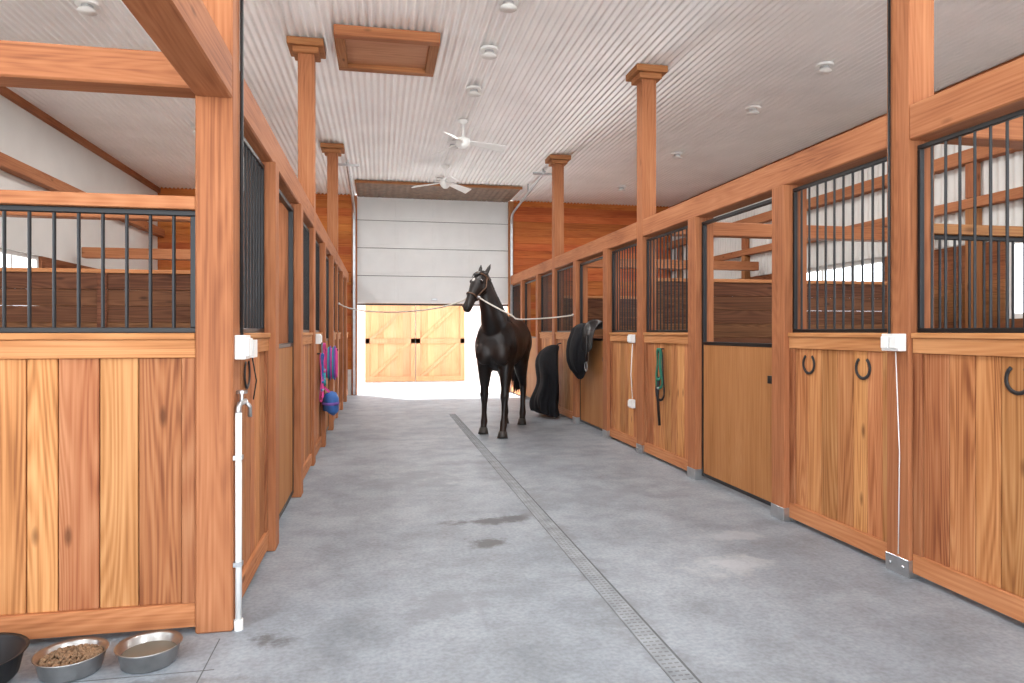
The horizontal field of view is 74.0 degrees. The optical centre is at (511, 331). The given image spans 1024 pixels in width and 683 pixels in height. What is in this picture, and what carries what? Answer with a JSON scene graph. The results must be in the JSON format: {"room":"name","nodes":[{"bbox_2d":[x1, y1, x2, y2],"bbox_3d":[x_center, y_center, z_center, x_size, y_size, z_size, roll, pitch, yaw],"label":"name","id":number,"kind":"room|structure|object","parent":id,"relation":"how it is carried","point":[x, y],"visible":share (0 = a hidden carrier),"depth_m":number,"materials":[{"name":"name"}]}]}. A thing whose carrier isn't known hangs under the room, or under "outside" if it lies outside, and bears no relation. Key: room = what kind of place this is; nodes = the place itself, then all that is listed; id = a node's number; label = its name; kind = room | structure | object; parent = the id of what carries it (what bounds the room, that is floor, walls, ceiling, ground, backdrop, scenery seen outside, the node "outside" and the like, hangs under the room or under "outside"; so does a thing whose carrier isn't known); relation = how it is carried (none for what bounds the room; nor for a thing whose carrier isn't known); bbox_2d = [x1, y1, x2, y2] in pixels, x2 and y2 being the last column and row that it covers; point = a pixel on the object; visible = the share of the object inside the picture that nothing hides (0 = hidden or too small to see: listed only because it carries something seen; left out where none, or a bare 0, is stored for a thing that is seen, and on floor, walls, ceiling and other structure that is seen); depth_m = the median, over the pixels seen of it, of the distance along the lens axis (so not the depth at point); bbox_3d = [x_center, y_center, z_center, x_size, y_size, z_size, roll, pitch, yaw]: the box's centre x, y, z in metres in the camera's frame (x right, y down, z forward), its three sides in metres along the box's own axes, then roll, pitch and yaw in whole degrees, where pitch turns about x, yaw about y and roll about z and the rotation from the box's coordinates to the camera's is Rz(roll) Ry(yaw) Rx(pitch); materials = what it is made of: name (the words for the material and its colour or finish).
{"room":"farm building","nodes":[
{"label":"farm building","id":0,"kind":"room"},
{"bbox_2d":[0,95,157,269],"bbox_3d":[-5.952,-0.835,6.128,0.150,4.470,16.700,0,0,-11],"label":"wall","id":1,"kind":"structure","parent":0,"point":[24,137],"depth_m":10.04,"materials":[{"name":"white paint"}]},
{"bbox_2d":[0,248,38,305],"bbox_3d":[-6.390,-0.600,8.386,0.060,0.900,2.100,0,0,-11],"label":"window","id":2,"kind":"structure","parent":1,"relation":"in","point":[9,253],"depth_m":8.83,"materials":[{"name":"white paint"}]},
{"bbox_2d":[0,87,160,192],"bbox_3d":[-5.848,-2.980,6.143,0.060,0.100,16.690,0,0,-11],"label":"trim","id":3,"kind":"structure","parent":1,"relation":"attached to","point":[5,92],"depth_m":10.16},
{"bbox_2d":[0,152,164,236],"bbox_3d":[-5.809,-2.080,6.151,0.140,0.160,16.690,0,0,-11],"label":"timber beam","id":4,"kind":"structure","parent":1,"relation":"attached to","point":[8,164],"depth_m":9.16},
{"bbox_2d":[157,187,670,394],"bbox_3d":[-1.813,-0.830,15.504,11.550,4.460,0.170,0,0,-11],"label":"wall","id":5,"kind":"structure","parent":0,"point":[584,223],"depth_m":15.89,"materials":[{"name":"wood"}]},
{"bbox_2d":[338,160,358,394],"bbox_3d":[-3.184,-0.828,13.462,0.400,4.415,3.247,0,0,-11],"label":"door track","id":6,"kind":"object","parent":5,"relation":"attached to","point":[346,164],"visible":0.95,"depth_m":15.01,"materials":[{"name":"metal"}]},
{"bbox_2d":[357,196,507,305],"bbox_3d":[-1.772,-1.813,15.476,3.420,2.426,0.080,0,0,-11],"label":"door","id":7,"kind":"structure","parent":5,"relation":"in","point":[417,252],"depth_m":15.43,"materials":[{"name":"white metal"}]},
{"bbox_2d":[351,195,513,394],"bbox_3d":[-1.775,-0.815,15.496,3.660,4.430,0.200,0,0,-11],"label":"trim","id":8,"kind":"structure","parent":5,"relation":"attached to","point":[510,203],"depth_m":15.06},
{"bbox_2d":[510,169,551,391],"bbox_3d":[0.291,-0.828,14.136,0.400,4.415,3.247,0,0,-11],"label":"door track","id":9,"kind":"object","parent":5,"relation":"attached to","point":[542,173],"visible":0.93,"depth_m":15.68,"materials":[{"name":"metal"}]},
{"bbox_2d":[0,0,1023,206],"bbox_3d":[-0.209,-3.118,7.243,11.850,0.164,17.300,0,0,-11],"label":"ceiling","id":10,"kind":"structure","parent":0,"point":[556,83],"depth_m":8.38,"materials":[{"name":"metal"}]},
{"bbox_2d":[74,0,99,15],"bbox_3d":[-3.916,-2.992,6.269,0.200,0.085,0.200,0,0,-11],"label":"ceiling light","id":11,"kind":"object","parent":10,"relation":"attached to","point":[85,7],"depth_m":6.24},
{"bbox_2d":[333,24,439,76],"bbox_3d":[-1.332,-2.982,7.254,1.050,0.104,0.950,0,0,-11],"label":"ceiling hatch","id":12,"kind":"object","parent":10,"relation":"in","point":[358,48],"depth_m":7.17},
{"bbox_2d":[354,180,521,201],"bbox_3d":[-1.608,-3.009,14.632,3.420,0.048,1.540,0,0,-11],"label":"soffit panel","id":13,"kind":"object","parent":10,"relation":"attached to","point":[366,188],"depth_m":14.54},
{"bbox_2d":[411,164,470,193],"bbox_3d":[-1.240,-2.827,12.305,1.132,0.415,1.080,0,0,-11],"label":"ceiling fan","id":14,"kind":"object","parent":10,"relation":"hanging from","point":[445,183],"depth_m":12.38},
{"bbox_2d":[432,118,505,154],"bbox_3d":[-0.594,-2.827,9.744,1.041,0.415,1.144,0,0,-11],"label":"ceiling fan","id":15,"kind":"object","parent":10,"relation":"hanging from","point":[463,143],"depth_m":9.76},
{"bbox_2d":[466,85,481,96],"bbox_3d":[-0.472,-2.992,8.465,0.200,0.085,0.200,0,0,-11],"label":"ceiling light","id":16,"kind":"object","parent":10,"relation":"attached to","point":[473,90],"depth_m":8.42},
{"bbox_2d":[480,45,498,59],"bbox_3d":[-0.243,-2.992,7.287,0.200,0.085,0.200,0,0,-11],"label":"ceiling light","id":17,"kind":"object","parent":10,"relation":"attached to","point":[489,52],"depth_m":7.25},
{"bbox_2d":[497,0,518,12],"bbox_3d":[-0.033,-2.992,6.207,0.200,0.085,0.200,0,0,-11],"label":"ceiling light","id":18,"kind":"object","parent":10,"relation":"attached to","point":[506,6],"depth_m":6.19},
{"bbox_2d":[745,105,760,115],"bbox_3d":[3.259,-2.992,9.189,0.200,0.085,0.200,0,0,-11],"label":"ceiling light","id":19,"kind":"object","parent":10,"relation":"attached to","point":[752,110],"depth_m":9.15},
{"bbox_2d":[815,61,833,74],"bbox_3d":[3.544,-2.992,7.717,0.200,0.085,0.200,0,0,-11],"label":"ceiling light","id":20,"kind":"object","parent":10,"relation":"attached to","point":[823,68],"depth_m":7.68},
{"bbox_2d":[7,392,1023,682],"bbox_3d":[-0.118,1.460,6.777,11.750,0.120,17.750,0,0,-11],"label":"floor","id":21,"kind":"structure","parent":0,"point":[403,555],"depth_m":3.71,"materials":[{"name":"concrete"}]},
{"bbox_2d":[0,632,29,682],"bbox_3d":[-2.173,1.343,2.695,0.430,0.115,0.430,0,0,-11],"label":"pan","id":22,"kind":"object","parent":21,"relation":"on","point":[13,646],"visible":1,"depth_m":2.84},
{"bbox_2d":[31,637,108,682],"bbox_3d":[-1.818,1.358,2.805,0.270,0.084,0.270,0,0,-33],"label":"bowl","id":23,"kind":"object","parent":21,"relation":"on","point":[70,660],"visible":1,"depth_m":2.77,"materials":[{"name":"silver metal"}]},
{"bbox_2d":[0,267,190,327],"bbox_3d":[-4.086,0.372,6.796,3.748,1.996,0.110,0,0,-11],"label":"wall","id":24,"kind":"structure","parent":21,"relation":"on","point":[16,278],"depth_m":6.75,"materials":[{"name":"brown wood"}]},
{"bbox_2d":[0,190,194,639],"bbox_3d":[-3.320,0.370,2.850,3.748,2.000,0.124,0,0,-11],"label":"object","id":25,"kind":"structure","parent":21,"relation":"on","point":[97,424],"depth_m":3.09,"materials":[{"name":"brown wood"}]},
{"bbox_2d":[68,639,219,682],"bbox_3d":[-2.950,1.399,1.617,3.825,0.001,2.300,0,0,-11],"label":"joint","id":26,"kind":"object","parent":21,"relation":"on","point":[219,639],"visible":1,"depth_m":2.78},
{"bbox_2d":[114,629,182,673],"bbox_3d":[-1.537,1.358,2.880,0.260,0.084,0.260,0,0,-11],"label":"bowl","id":27,"kind":"object","parent":21,"relation":"on","point":[154,650],"visible":1,"depth_m":2.88,"materials":[{"name":"silver metal"}]},
{"bbox_2d":[195,0,239,633],"bbox_3d":[-1.401,-0.818,3.242,0.365,4.435,0.370,0,0,-11],"label":"timber post","id":28,"kind":"object","parent":21,"relation":"on","point":[217,119],"visible":0.83,"depth_m":3.16,"materials":[{"name":"wood"}]},
{"bbox_2d":[0,40,194,97],"bbox_3d":[-3.255,-1.210,2.883,3.609,0.160,0.160,0,0,-11],"label":"timber beam","id":29,"kind":"structure","parent":28,"relation":"attached to","point":[34,65],"depth_m":3.08,"materials":[{"name":"wood"}]},
{"bbox_2d":[233,390,251,631],"bbox_3d":[-1.300,0.840,3.277,0.059,1.120,0.202,0,0,-11],"label":"pipe","id":30,"kind":"object","parent":28,"relation":"attached to","point":[238,457],"visible":1,"depth_m":3.19,"materials":[{"name":"white plastic"}]},
{"bbox_2d":[234,0,252,359],"bbox_3d":[-1.292,-1.360,3.279,0.062,2.980,0.130,0,0,-11],"label":"outlet box","id":31,"kind":"object","parent":28,"relation":"attached to","point":[243,344],"visible":1,"depth_m":3.31,"materials":[{"name":"white plastic"}]},
{"bbox_2d":[250,340,256,399],"bbox_3d":[-1.335,0.195,3.439,0.068,0.311,0.186,0,0,-11],"label":"electrical cord","id":32,"kind":"object","parent":28,"relation":"attached to","point":[254,355],"visible":0.41,"depth_m":3.48,"materials":[{"name":"white plastic"}]},
{"bbox_2d":[240,137,270,596],"bbox_3d":[-1.492,0.155,3.830,0.104,2.430,1.009,0,0,-11],"label":"panel","id":33,"kind":"object","parent":21,"relation":"on","point":[255,532],"visible":0.56,"depth_m":3.96,"materials":[{"name":"brown wood"}]},
{"bbox_2d":[244,361,250,388],"bbox_3d":[-1.437,0.234,3.694,0.010,0.152,0.158,0,0,-11],"label":"horseshoe","id":34,"kind":"object","parent":33,"relation":"attached to","point":[246,385],"visible":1,"depth_m":3.67,"materials":[{"name":"metal"}]},
{"bbox_2d":[261,161,278,551],"bbox_3d":[-1.616,0.155,4.403,0.185,2.489,0.160,0,0,-11],"label":"timber post","id":35,"kind":"object","parent":21,"relation":"on","point":[271,170],"visible":0.44,"depth_m":4.34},
{"bbox_2d":[244,79,313,226],"bbox_3d":[-1.782,-1.190,5.206,0.165,0.200,3.828,0,0,-11],"label":"timber beam","id":36,"kind":"structure","parent":35,"relation":"on","point":[258,133],"depth_m":4.31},
{"bbox_2d":[279,189,293,518],"bbox_3d":[-1.756,0.160,5.109,0.070,2.400,1.260,0,0,-11],"label":"door","id":37,"kind":"structure","parent":35,"relation":"attached to","point":[286,350],"depth_m":5.45,"materials":[{"name":"brown wood"}]},
{"bbox_2d":[279,203,302,497],"bbox_3d":[-1.891,0.155,5.816,0.185,2.489,0.160,0,0,-11],"label":"timber post","id":38,"kind":"object","parent":21,"relation":"on","point":[298,208],"visible":0.6,"depth_m":5.75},
{"bbox_2d":[286,36,325,465],"bbox_3d":[-2.163,-0.818,7.169,0.365,4.435,0.370,0,0,-11],"label":"timber post","id":39,"kind":"object","parent":21,"relation":"on","point":[307,51],"visible":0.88,"depth_m":7.09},
{"bbox_2d":[0,211,189,221],"bbox_3d":[-4.017,-1.210,6.809,3.609,0.160,0.160,0,0,-11],"label":"timber beam","id":40,"kind":"structure","parent":39,"relation":"attached to","point":[8,213],"depth_m":6.74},
{"bbox_2d":[303,222,312,479],"bbox_3d":[-2.009,0.155,6.492,0.104,2.430,1.209,0,0,-11],"label":"panel","id":41,"kind":"object","parent":21,"relation":"on","point":[307,336],"visible":0.42,"depth_m":6.80,"materials":[{"name":"brown wood"}]},
{"bbox_2d":[316,241,322,454],"bbox_3d":[-2.255,0.155,7.757,0.104,2.430,1.009,0,0,-11],"label":"panel","id":42,"kind":"object","parent":21,"relation":"on","point":[318,346],"visible":0.26,"depth_m":8.03,"materials":[{"name":"brown wood"}]},
{"bbox_2d":[317,353,323,401],"bbox_3d":[-2.213,0.526,7.822,0.105,0.574,0.228,0,0,-11],"label":"halter","id":43,"kind":"object","parent":42,"relation":"hanging from","point":[321,354],"visible":0.99,"depth_m":7.81,"materials":[{"name":"fabric"}]},
{"bbox_2d":[318,242,337,446],"bbox_3d":[-2.303,0.155,8.334,0.335,2.489,0.271,0,0,-11],"label":"timber post","id":44,"kind":"object","parent":21,"relation":"on","point":[322,246],"depth_m":8.26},
{"bbox_2d":[326,256,328,431],"bbox_3d":[-2.518,0.160,9.036,0.070,2.400,1.260,0,0,-11],"label":"door","id":45,"kind":"structure","parent":44,"relation":"attached to","point":[327,259],"depth_m":9.63,"materials":[{"name":"brown wood"}]},
{"bbox_2d":[322,386,338,415],"bbox_3d":[-2.176,0.811,8.155,0.204,0.381,0.320,0,0,-11],"label":"bag","id":46,"kind":"object","parent":44,"relation":"hanging from","point":[330,403],"visible":0.9,"depth_m":8.04,"materials":[{"name":"blue fabric"}]},
{"bbox_2d":[326,255,333,429],"bbox_3d":[-2.653,0.155,9.743,0.185,2.489,0.160,0,0,-11],"label":"timber post","id":47,"kind":"object","parent":21,"relation":"on","point":[331,258],"visible":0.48,"depth_m":9.68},
{"bbox_2d":[316,214,337,264],"bbox_3d":[-2.544,-1.190,9.133,0.165,0.200,3.828,0,0,-11],"label":"timber beam","id":48,"kind":"structure","parent":47,"relation":"on","point":[321,234],"depth_m":8.58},
{"bbox_2d":[320,143,344,417],"bbox_3d":[-2.925,-0.818,11.096,0.365,4.435,0.370,0,0,-11],"label":"timber post","id":49,"kind":"object","parent":21,"relation":"on","point":[332,151],"visible":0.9,"depth_m":11.02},
{"bbox_2d":[81,247,189,260],"bbox_3d":[-4.779,-1.210,10.736,3.609,0.160,0.160,0,0,-11],"label":"timber beam","id":50,"kind":"structure","parent":49,"relation":"attached to","point":[86,252],"depth_m":10.46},
{"bbox_2d":[338,298,465,312],"bbox_3d":[-1.687,-0.380,9.906,0.039,0.199,3.240,0,0,-45],"label":"rope","id":51,"kind":"object","parent":49,"relation":"attached to","point":[465,298],"visible":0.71,"depth_m":9.83,"materials":[{"name":"fabric"}]},
{"bbox_2d":[334,267,336,419],"bbox_3d":[-2.771,0.155,10.418,0.104,2.430,1.209,0,0,-11],"label":"panel","id":52,"kind":"object","parent":21,"relation":"on","point":[335,333],"visible":0.04,"depth_m":10.98,"materials":[{"name":"brown wood"}]},
{"bbox_2d":[338,272,340,411],"bbox_3d":[-3.017,0.155,11.684,0.104,2.430,1.009,0,0,-11],"label":"panel","id":53,"kind":"object","parent":21,"relation":"on","point":[339,333],"visible":0.09,"depth_m":12.13,"materials":[{"name":"brown wood"}]},
{"bbox_2d":[338,271,342,409],"bbox_3d":[-3.141,0.155,12.256,0.185,2.489,0.160,0,0,-11],"label":"timber post","id":54,"kind":"object","parent":21,"relation":"on","point":[340,272],"visible":0.42,"depth_m":12.19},
{"bbox_2d":[343,280,343,399],"bbox_3d":[-3.280,0.160,12.962,0.070,2.400,1.260,0,0,-11],"label":"door","id":55,"kind":"structure","parent":54,"relation":"attached to","point":[343,280],"depth_m":13.57,"materials":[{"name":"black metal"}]},
{"bbox_2d":[338,255,348,281],"bbox_3d":[-3.307,-1.190,13.059,0.165,0.200,3.828,0,0,-11],"label":"timber beam","id":56,"kind":"structure","parent":54,"relation":"on","point":[341,267],"depth_m":12.64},
{"bbox_2d":[343,278,346,401],"bbox_3d":[-3.415,0.155,13.670,0.185,2.489,0.160,0,0,-11],"label":"timber post","id":57,"kind":"object","parent":21,"relation":"on","point":[344,279],"visible":0.42,"depth_m":13.60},
{"bbox_2d":[462,264,531,437],"bbox_3d":[-0.129,0.268,9.633,0.660,2.296,2.289,0,0,11],"label":"horse","id":58,"kind":"object","parent":21,"relation":"on","point":[503,343],"visible":0.97,"depth_m":9.01},
{"bbox_2d":[511,284,519,394],"bbox_3d":[0.140,0.155,15.073,0.104,2.430,1.239,0,0,-11],"label":"panel","id":59,"kind":"object","parent":21,"relation":"on","point":[514,288],"visible":0.24,"depth_m":15.39,"materials":[{"name":"brown wood"}]},
{"bbox_2d":[520,280,530,398],"bbox_3d":[0.286,0.155,14.387,0.196,2.489,0.170,0,0,-11],"label":"timber post","id":60,"kind":"object","parent":21,"relation":"on","point":[522,282],"visible":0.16,"depth_m":14.32,"materials":[{"name":"wood"}]},
{"bbox_2d":[525,279,535,398],"bbox_3d":[0.396,0.160,13.676,0.070,2.400,1.260,0,0,-11],"label":"door","id":61,"kind":"structure","parent":60,"relation":"attached to","point":[531,373],"depth_m":13.69,"materials":[{"name":"brown wood"}]},
{"bbox_2d":[536,275,544,356],"bbox_3d":[0.560,0.155,12.973,0.196,2.489,0.170,0,0,-11],"label":"timber post","id":62,"kind":"object","parent":21,"relation":"on","point":[538,277],"visible":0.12,"depth_m":12.89,"materials":[{"name":"wood"}]},
{"bbox_2d":[511,259,551,284],"bbox_3d":[0.416,-1.190,13.782,0.170,0.200,3.828,0,0,-11],"label":"timber beam","id":63,"kind":"structure","parent":62,"relation":"on","point":[544,268],"depth_m":13.40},
{"bbox_2d":[539,272,551,350],"bbox_3d":[0.660,0.155,12.397,0.104,2.430,1.009,0,0,-11],"label":"panel","id":64,"kind":"object","parent":21,"relation":"on","point":[545,336],"visible":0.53,"depth_m":12.52,"materials":[{"name":"brown wood"}]},
{"bbox_2d":[545,154,570,344],"bbox_3d":[0.797,-0.818,11.819,0.370,4.435,0.370,0,0,-11],"label":"timber post","id":65,"kind":"object","parent":21,"relation":"on","point":[557,162],"visible":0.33,"depth_m":11.73,"materials":[{"name":"wood"}]},
{"bbox_2d":[555,265,572,418],"bbox_3d":[0.905,0.155,11.132,0.104,2.430,1.209,0,0,-11],"label":"panel","id":66,"kind":"object","parent":21,"relation":"on","point":[565,406],"visible":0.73,"depth_m":11.27,"materials":[{"name":"brown wood"}]},
{"bbox_2d":[529,343,560,416],"bbox_3d":[0.564,0.770,11.237,0.507,1.186,0.829,0,0,-11],"label":"blanket","id":67,"kind":"object","parent":66,"relation":"hanging from","point":[544,399],"visible":1,"depth_m":10.93,"materials":[{"name":"black fabric"}]},
{"bbox_2d":[449,414,701,682],"bbox_3d":[-0.018,1.399,6.414,0.110,0.003,10.600,0,0,-11],"label":"floor drain","id":68,"kind":"object","parent":21,"relation":"on","point":[665,657],"visible":1,"depth_m":3.73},
{"bbox_2d":[572,261,587,423],"bbox_3d":[1.048,0.155,10.460,0.196,2.489,0.170,0,0,-11],"label":"timber post","id":69,"kind":"object","parent":21,"relation":"on","point":[576,264],"visible":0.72,"depth_m":10.38,"materials":[{"name":"wood"}]},
{"bbox_2d":[477,296,573,319],"bbox_3d":[0.360,-0.309,9.463,0.298,0.305,2.289,0,0,37],"label":"rope","id":70,"kind":"object","parent":69,"relation":"attached to","point":[478,297],"visible":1,"depth_m":8.82,"materials":[{"name":"fabric"}]},
{"bbox_2d":[580,256,602,430],"bbox_3d":[1.158,0.160,9.749,0.070,2.400,1.260,0,0,-11],"label":"door","id":71,"kind":"structure","parent":69,"relation":"attached to","point":[591,385],"depth_m":9.76,"materials":[{"name":"brown wood"}]},
{"bbox_2d":[566,323,587,379],"bbox_3d":[1.011,0.279,9.874,0.426,0.818,0.639,0,0,-11],"label":"blanket","id":72,"kind":"object","parent":71,"relation":"hanging from","point":[575,357],"visible":0.73,"depth_m":9.69,"materials":[{"name":"black fabric"}]},
{"bbox_2d":[582,319,602,370],"bbox_3d":[1.226,0.185,9.478,0.448,0.730,0.422,0,0,-11],"label":"saddle","id":73,"kind":"object","parent":72,"relation":"on","point":[589,328],"visible":0.65,"depth_m":9.50,"materials":[{"name":"black leather"}]},
{"bbox_2d":[602,249,618,437],"bbox_3d":[1.322,0.155,9.047,0.196,2.489,0.170,0,0,-11],"label":"timber post","id":74,"kind":"object","parent":21,"relation":"on","point":[607,254],"visible":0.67,"depth_m":8.96,"materials":[{"name":"wood"}]},
{"bbox_2d":[555,222,636,268],"bbox_3d":[1.179,-1.190,9.855,0.170,0.200,3.828,0,0,-11],"label":"timber beam","id":75,"kind":"structure","parent":74,"relation":"on","point":[626,236],"depth_m":9.35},
{"bbox_2d":[609,243,636,447],"bbox_3d":[1.422,0.155,8.471,0.104,2.430,1.009,0,0,-11],"label":"panel","id":76,"kind":"object","parent":21,"relation":"on","point":[623,419],"visible":0.84,"depth_m":8.51,"materials":[{"name":"brown wood"}]},
{"bbox_2d":[626,63,667,453],"bbox_3d":[1.560,-0.818,7.892,0.370,4.435,0.370,0,0,-11],"label":"timber post","id":77,"kind":"object","parent":21,"relation":"on","point":[645,77],"visible":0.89,"depth_m":7.81,"materials":[{"name":"wood"}]},
{"bbox_2d":[668,222,886,241],"bbox_3d":[3.460,-1.210,8.261,3.699,0.160,0.160,0,0,-11],"label":"timber beam","id":78,"kind":"structure","parent":77,"relation":"attached to","point":[721,229],"depth_m":8.13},
{"bbox_2d":[564,296,757,337],"bbox_3d":[2.701,0.372,12.188,3.692,1.996,0.110,0,0,-11],"label":"wall","id":79,"kind":"structure","parent":21,"relation":"on","point":[595,303],"depth_m":11.93,"materials":[{"name":"brown wood"}]},
{"bbox_2d":[643,225,687,470],"bbox_3d":[1.667,0.155,7.205,0.104,2.430,1.209,0,0,-11],"label":"panel","id":80,"kind":"object","parent":21,"relation":"on","point":[668,441],"visible":0.82,"depth_m":7.16,"materials":[{"name":"brown wood"}]},
{"bbox_2d":[655,348,664,425],"bbox_3d":[1.603,0.585,7.289,0.105,0.834,0.246,0,0,-11],"label":"halter","id":81,"kind":"object","parent":80,"relation":"hanging from","point":[659,351],"visible":1,"depth_m":7.27,"materials":[{"name":"fabric"}]},
{"bbox_2d":[687,217,713,479],"bbox_3d":[1.810,0.155,6.534,0.196,2.489,0.170,0,0,-11],"label":"timber post","id":82,"kind":"object","parent":21,"relation":"on","point":[694,468],"visible":0.75,"depth_m":6.46,"materials":[{"name":"wood"}]},
{"bbox_2d":[702,198,771,505],"bbox_3d":[1.921,0.160,5.823,0.070,2.400,1.260,0,0,-11],"label":"door","id":83,"kind":"structure","parent":82,"relation":"attached to","point":[736,376],"depth_m":5.82,"materials":[{"name":"brown wood"}]},
{"bbox_2d":[658,278,886,342],"bbox_3d":[3.463,0.372,8.261,3.692,1.996,0.110,0,0,-11],"label":"wall","id":84,"kind":"structure","parent":21,"relation":"on","point":[736,301],"depth_m":8.12,"materials":[{"name":"brown wood"}]},
{"bbox_2d":[771,185,806,521],"bbox_3d":[2.084,0.155,5.120,0.196,2.489,0.170,0,0,-11],"label":"timber post","id":85,"kind":"object","parent":21,"relation":"on","point":[782,196],"visible":0.69,"depth_m":5.05,"materials":[{"name":"wood"}]},
{"bbox_2d":[643,115,886,236],"bbox_3d":[1.941,-1.190,5.928,0.170,0.200,3.828,0,0,-11],"label":"timber beam","id":86,"kind":"structure","parent":85,"relation":"on","point":[866,143],"depth_m":5.07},
{"bbox_2d":[788,156,886,560],"bbox_3d":[2.184,0.155,4.544,0.104,2.430,1.009,0,0,-11],"label":"panel","id":87,"kind":"object","parent":21,"relation":"on","point":[838,419],"visible":0.94,"depth_m":4.50,"materials":[{"name":"brown wood"}]},
{"bbox_2d":[855,358,870,379],"bbox_3d":[2.207,0.233,4.279,0.010,0.136,0.142,0,0,-11],"label":"horseshoe","id":88,"kind":"object","parent":87,"relation":"attached to","point":[858,359],"visible":1,"depth_m":4.27,"materials":[{"name":"metal"}]},
{"bbox_2d":[886,0,933,577],"bbox_3d":[2.322,-0.818,3.965,0.370,4.435,0.370,0,0,-11],"label":"timber post","id":89,"kind":"object","parent":21,"relation":"on","point":[912,21],"visible":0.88,"depth_m":3.90,"materials":[{"name":"wood"}]},
{"bbox_2d":[881,0,905,350],"bbox_3d":[2.208,-1.370,3.943,0.062,2.960,0.140,0,0,-11],"label":"outlet box","id":90,"kind":"object","parent":89,"relation":"attached to","point":[889,342],"visible":1,"depth_m":3.99,"materials":[{"name":"white plastic"}]},
{"bbox_2d":[895,352,899,553],"bbox_3d":[2.230,0.697,3.932,0.006,1.165,0.036,0,0,-11],"label":"electrical cord","id":91,"kind":"object","parent":90,"relation":"attached to","point":[895,352],"visible":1,"depth_m":3.92,"materials":[{"name":"white plastic"}]},
{"bbox_2d":[941,116,1022,148],"bbox_3d":[4.222,-1.210,4.334,3.699,0.160,0.160,0,0,-11],"label":"timber beam","id":92,"kind":"structure","parent":89,"relation":"attached to","point":[1015,125],"depth_m":4.01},
{"bbox_2d":[911,109,1023,622],"bbox_3d":[2.430,0.155,3.279,0.104,2.430,1.209,0,0,-11],"label":"panel","id":93,"kind":"object","parent":21,"relation":"on","point":[968,428],"visible":1,"depth_m":3.50,"materials":[{"name":"brown wood"}]},
{"bbox_2d":[1004,366,1023,394],"bbox_3d":[2.409,0.233,3.238,0.010,0.136,0.142,0,0,-11],"label":"horseshoe","id":94,"kind":"object","parent":93,"relation":"attached to","point":[1009,369],"visible":1,"depth_m":3.28,"materials":[{"name":"metal"}]},
{"bbox_2d":[934,223,1022,327],"bbox_3d":[4.225,0.370,4.335,3.692,2.000,0.124,0,0,-11],"label":"wall","id":95,"kind":"structure","parent":21,"relation":"on","point":[998,232],"depth_m":4.04,"materials":[{"name":"brown wood"}]},
{"bbox_3d":[2.847,0.155,1.193,0.196,2.489,0.170,0,0,-11],"label":"timber post","id":96,"kind":"object","parent":21,"relation":"on","visible":0},
{"bbox_2d":[910,57,1023,140],"bbox_3d":[2.703,-1.190,2.002,0.170,0.200,3.828,0,0,-11],"label":"timber beam","id":97,"kind":"structure","parent":96,"relation":"on","point":[997,92],"depth_m":3.48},
{"bbox_2d":[588,258,758,270],"bbox_3d":[2.697,-1.210,12.187,3.699,0.160,0.160,0,0,-11],"label":"timber beam","id":98,"kind":"structure","parent":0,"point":[718,265],"depth_m":12.30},
{"bbox_2d":[672,54,1022,337],"bbox_3d":[5.522,-0.835,8.355,0.174,4.470,16.700,0,0,-11],"label":"wall","id":99,"kind":"structure","parent":0,"point":[721,245],"depth_m":8.56,"materials":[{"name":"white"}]},
{"bbox_2d":[741,238,749,278],"bbox_3d":[4.486,-0.297,13.044,0.119,3.395,0.120,0,0,-11],"label":"stud","id":100,"kind":"object","parent":99,"relation":"attached to","point":[744,241],"visible":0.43,"depth_m":12.99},
{"bbox_2d":[666,146,1022,249],"bbox_3d":[5.392,-2.080,8.325,0.140,0.160,16.690,0,0,-11],"label":"timber beam","id":101,"kind":"structure","parent":99,"relation":"attached to","point":[982,152],"depth_m":9.54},
{"bbox_2d":[807,258,881,280],"bbox_3d":[5.096,-0.600,10.616,0.060,0.900,2.100,0,0,-11],"label":"window","id":102,"kind":"structure","parent":99,"relation":"in","point":[866,262],"depth_m":10.34,"materials":[{"name":"white paint"}]},
{"bbox_2d":[668,186,1022,271],"bbox_3d":[5.390,-1.520,8.325,0.095,0.120,16.690,0,0,-11],"label":"timber beam","id":103,"kind":"structure","parent":99,"relation":"attached to","point":[1014,193],"depth_m":8.34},
{"bbox_2d":[669,54,1023,207],"bbox_3d":[5.432,-2.980,8.333,0.060,0.100,16.690,0,0,-11],"label":"trim","id":104,"kind":"structure","parent":99,"relation":"attached to","point":[1020,56],"depth_m":10.12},
{"bbox_2d":[965,162,981,327],"bbox_3d":[5.458,-0.297,8.037,0.119,3.395,0.120,0,0,-11],"label":"stud","id":105,"kind":"object","parent":99,"relation":"attached to","point":[968,167],"visible":0.39,"depth_m":7.99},
{"bbox_2d":[1009,242,1022,318],"bbox_3d":[5.858,-0.600,6.689,0.060,0.900,2.100,0,0,-11],"label":"window","id":106,"kind":"structure","parent":99,"relation":"in","point":[1016,315],"depth_m":7.66,"materials":[{"name":"white paint"}]},
{"label":"outside","id":107,"kind":"structure","parent":0,"visible":0},
{"bbox_3d":[-1.906,1.635,9.817,80.000,0.230,100.000,0,0,-11],"label":"ground","id":108,"kind":"structure","parent":107,"visible":0},
{"bbox_2d":[357,381,500,394],"bbox_3d":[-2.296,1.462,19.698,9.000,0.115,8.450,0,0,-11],"label":"concrete apron","id":109,"kind":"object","parent":108,"relation":"on","point":[446,386],"visible":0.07,"depth_m":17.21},
{"bbox_2d":[357,303,506,382],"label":"barn doors","id":110,"kind":"structure","parent":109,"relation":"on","point":[434,345],"depth_m":19.08,"materials":[{"name":"yellow wood"}]},
{"bbox_3d":[-0.639,-0.817,-0.684,0.365,4.435,0.370,0,0,-11],"label":"timber post","id":111,"kind":"object","parent":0,"visible":0},
{"bbox_2d":[122,0,231,97],"bbox_3d":[-1.020,-1.190,1.279,0.165,0.200,3.828,0,0,-11],"label":"timber beam","id":112,"kind":"structure","parent":111,"relation":"attached to","point":[185,32],"depth_m":2.63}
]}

